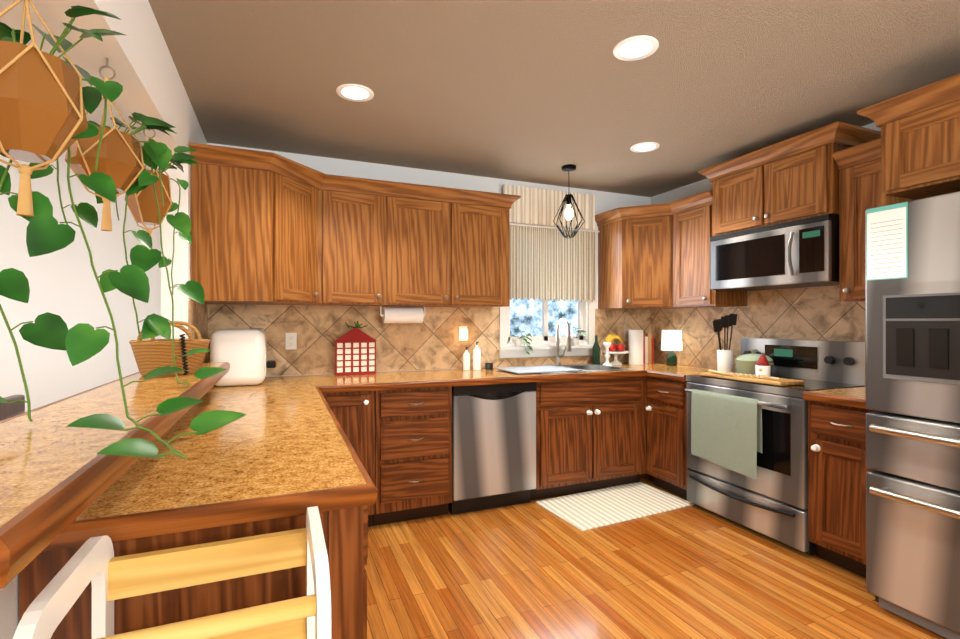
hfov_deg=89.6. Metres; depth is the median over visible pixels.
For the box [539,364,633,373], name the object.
sink
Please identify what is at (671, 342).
table lamp
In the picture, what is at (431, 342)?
tile backsplash
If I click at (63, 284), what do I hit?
wall
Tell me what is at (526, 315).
backdrop
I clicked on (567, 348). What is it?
faucet
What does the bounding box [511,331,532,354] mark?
potted plant
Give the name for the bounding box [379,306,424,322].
paper towel holder
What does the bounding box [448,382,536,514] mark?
dishwasher
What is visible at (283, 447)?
countertop
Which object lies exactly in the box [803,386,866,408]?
countertop
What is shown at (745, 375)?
bead garland
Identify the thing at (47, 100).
hanging planter
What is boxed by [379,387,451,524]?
base cabinet
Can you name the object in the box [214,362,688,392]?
countertop
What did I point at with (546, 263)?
window shade
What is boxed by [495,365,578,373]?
board
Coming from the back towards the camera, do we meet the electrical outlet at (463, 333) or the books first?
the books
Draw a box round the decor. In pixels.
[334,321,376,375]
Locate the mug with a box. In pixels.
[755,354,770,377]
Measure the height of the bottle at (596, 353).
0.255 m
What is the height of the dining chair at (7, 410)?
0.950 m
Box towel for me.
[691,389,761,479]
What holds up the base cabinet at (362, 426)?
on the floor
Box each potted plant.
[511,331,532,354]
[572,327,587,344]
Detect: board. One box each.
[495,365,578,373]
[700,371,803,385]
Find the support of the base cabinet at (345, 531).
on the floor
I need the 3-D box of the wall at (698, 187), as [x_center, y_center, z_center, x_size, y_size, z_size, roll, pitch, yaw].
[2.725,0.066,1.998,0.100,2.460,5.600,0,0,-22]
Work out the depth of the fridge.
2.00 m
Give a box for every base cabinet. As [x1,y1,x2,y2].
[19,440,378,638]
[323,393,346,427]
[335,390,378,491]
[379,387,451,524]
[531,396,642,500]
[635,376,688,498]
[808,400,874,577]
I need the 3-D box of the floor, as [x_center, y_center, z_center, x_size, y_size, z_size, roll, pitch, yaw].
[-0.521,1.316,0.712,7.080,0.050,5.700,0,0,-22]
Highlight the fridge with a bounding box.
[865,191,959,638]
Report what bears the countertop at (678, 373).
on the base cabinet at (664, 401)
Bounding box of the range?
[684,338,865,554]
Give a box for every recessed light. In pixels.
[336,84,373,101]
[613,35,658,60]
[630,142,659,152]
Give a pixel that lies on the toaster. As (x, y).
(242, 353)
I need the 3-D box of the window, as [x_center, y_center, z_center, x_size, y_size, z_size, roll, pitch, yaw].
[0.582,-0.249,4.159,0.970,1.125,0.175,0,0,-22]
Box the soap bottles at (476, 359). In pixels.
[463,342,492,369]
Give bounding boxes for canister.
[628,330,642,364]
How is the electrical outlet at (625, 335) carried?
attached to the tile backsplash at (431, 342)
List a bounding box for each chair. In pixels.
[0,395,24,420]
[13,506,330,638]
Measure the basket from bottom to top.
0.218 m
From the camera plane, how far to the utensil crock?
3.62 m
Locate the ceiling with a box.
[0,0,959,196]
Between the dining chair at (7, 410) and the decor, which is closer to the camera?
the dining chair at (7, 410)
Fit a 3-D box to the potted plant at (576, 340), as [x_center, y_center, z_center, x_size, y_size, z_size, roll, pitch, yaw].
[0.841,0.141,4.161,0.152,0.162,0.144,0,0,-22]
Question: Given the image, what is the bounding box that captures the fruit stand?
[602,334,628,364]
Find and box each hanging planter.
[0,0,246,458]
[29,58,225,384]
[97,129,198,294]
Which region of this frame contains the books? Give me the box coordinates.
[643,333,653,363]
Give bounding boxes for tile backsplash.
[188,300,211,362]
[212,304,651,375]
[652,286,865,369]
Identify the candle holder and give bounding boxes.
[602,342,611,365]
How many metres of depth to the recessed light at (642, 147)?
3.25 m
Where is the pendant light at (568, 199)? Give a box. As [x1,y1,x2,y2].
[553,164,584,237]
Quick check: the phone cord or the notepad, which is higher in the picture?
the notepad
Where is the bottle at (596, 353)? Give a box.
[593,335,599,364]
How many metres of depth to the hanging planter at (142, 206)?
2.02 m
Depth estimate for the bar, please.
0.81 m
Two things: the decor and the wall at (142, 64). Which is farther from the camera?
the decor
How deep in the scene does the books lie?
4.30 m
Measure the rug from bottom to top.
0.011 m
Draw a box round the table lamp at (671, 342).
[661,330,681,365]
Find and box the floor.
[363,473,946,638]
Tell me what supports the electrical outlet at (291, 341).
attached to the tile backsplash at (431, 342)
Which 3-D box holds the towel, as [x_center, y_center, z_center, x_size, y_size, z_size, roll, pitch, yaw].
[1.527,0.698,3.025,0.055,0.463,0.480,0,0,-22]
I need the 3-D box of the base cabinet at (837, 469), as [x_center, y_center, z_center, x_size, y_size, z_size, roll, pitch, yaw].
[2.105,0.863,2.560,0.610,0.864,0.359,0,0,-22]
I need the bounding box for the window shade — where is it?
[503,184,599,301]
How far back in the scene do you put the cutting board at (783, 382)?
2.94 m
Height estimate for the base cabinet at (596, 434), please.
0.618 m
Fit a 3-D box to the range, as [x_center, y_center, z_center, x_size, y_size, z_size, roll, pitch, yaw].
[1.844,0.717,3.098,0.667,1.165,0.825,0,0,-22]
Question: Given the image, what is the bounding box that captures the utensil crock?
[713,314,736,371]
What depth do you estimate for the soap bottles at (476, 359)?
3.73 m
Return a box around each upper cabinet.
[189,142,520,307]
[595,73,959,308]
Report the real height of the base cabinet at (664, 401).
0.864 m
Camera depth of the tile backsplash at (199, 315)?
2.92 m
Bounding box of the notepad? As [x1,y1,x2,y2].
[866,202,907,280]
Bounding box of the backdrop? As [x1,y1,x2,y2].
[510,298,577,335]
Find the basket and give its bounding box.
[129,321,210,375]
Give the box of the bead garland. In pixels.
[708,369,778,380]
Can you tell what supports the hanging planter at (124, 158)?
hanging from the wall at (142, 64)
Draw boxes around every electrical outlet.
[285,333,296,349]
[459,326,467,340]
[624,329,630,341]
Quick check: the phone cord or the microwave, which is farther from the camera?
the microwave
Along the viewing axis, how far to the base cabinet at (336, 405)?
2.88 m
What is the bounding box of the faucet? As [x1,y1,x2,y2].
[554,318,570,365]
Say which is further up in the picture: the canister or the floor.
the canister
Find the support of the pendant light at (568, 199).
hanging from the ceiling
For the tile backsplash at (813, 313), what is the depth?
3.47 m
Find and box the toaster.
[210,328,276,386]
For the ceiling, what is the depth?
2.31 m
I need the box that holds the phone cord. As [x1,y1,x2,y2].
[179,334,188,374]
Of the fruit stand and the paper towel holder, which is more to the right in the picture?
the fruit stand
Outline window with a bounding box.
[497,222,600,357]
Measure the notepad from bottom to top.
0.320 m
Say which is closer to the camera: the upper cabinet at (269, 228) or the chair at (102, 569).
the chair at (102, 569)
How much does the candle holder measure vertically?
0.200 m
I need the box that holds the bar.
[0,362,229,588]
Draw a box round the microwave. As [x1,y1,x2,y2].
[710,214,838,290]
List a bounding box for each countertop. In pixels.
[42,382,377,551]
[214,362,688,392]
[646,366,735,381]
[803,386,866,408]
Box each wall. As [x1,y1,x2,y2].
[0,0,206,638]
[0,133,650,411]
[651,122,880,370]
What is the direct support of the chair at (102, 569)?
on the floor
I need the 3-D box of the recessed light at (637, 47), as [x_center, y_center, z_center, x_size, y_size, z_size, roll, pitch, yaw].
[0.667,-1.161,2.075,0.188,0.006,0.188,0,0,-22]
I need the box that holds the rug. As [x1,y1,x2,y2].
[536,482,693,530]
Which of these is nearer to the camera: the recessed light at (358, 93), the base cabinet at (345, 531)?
the base cabinet at (345, 531)

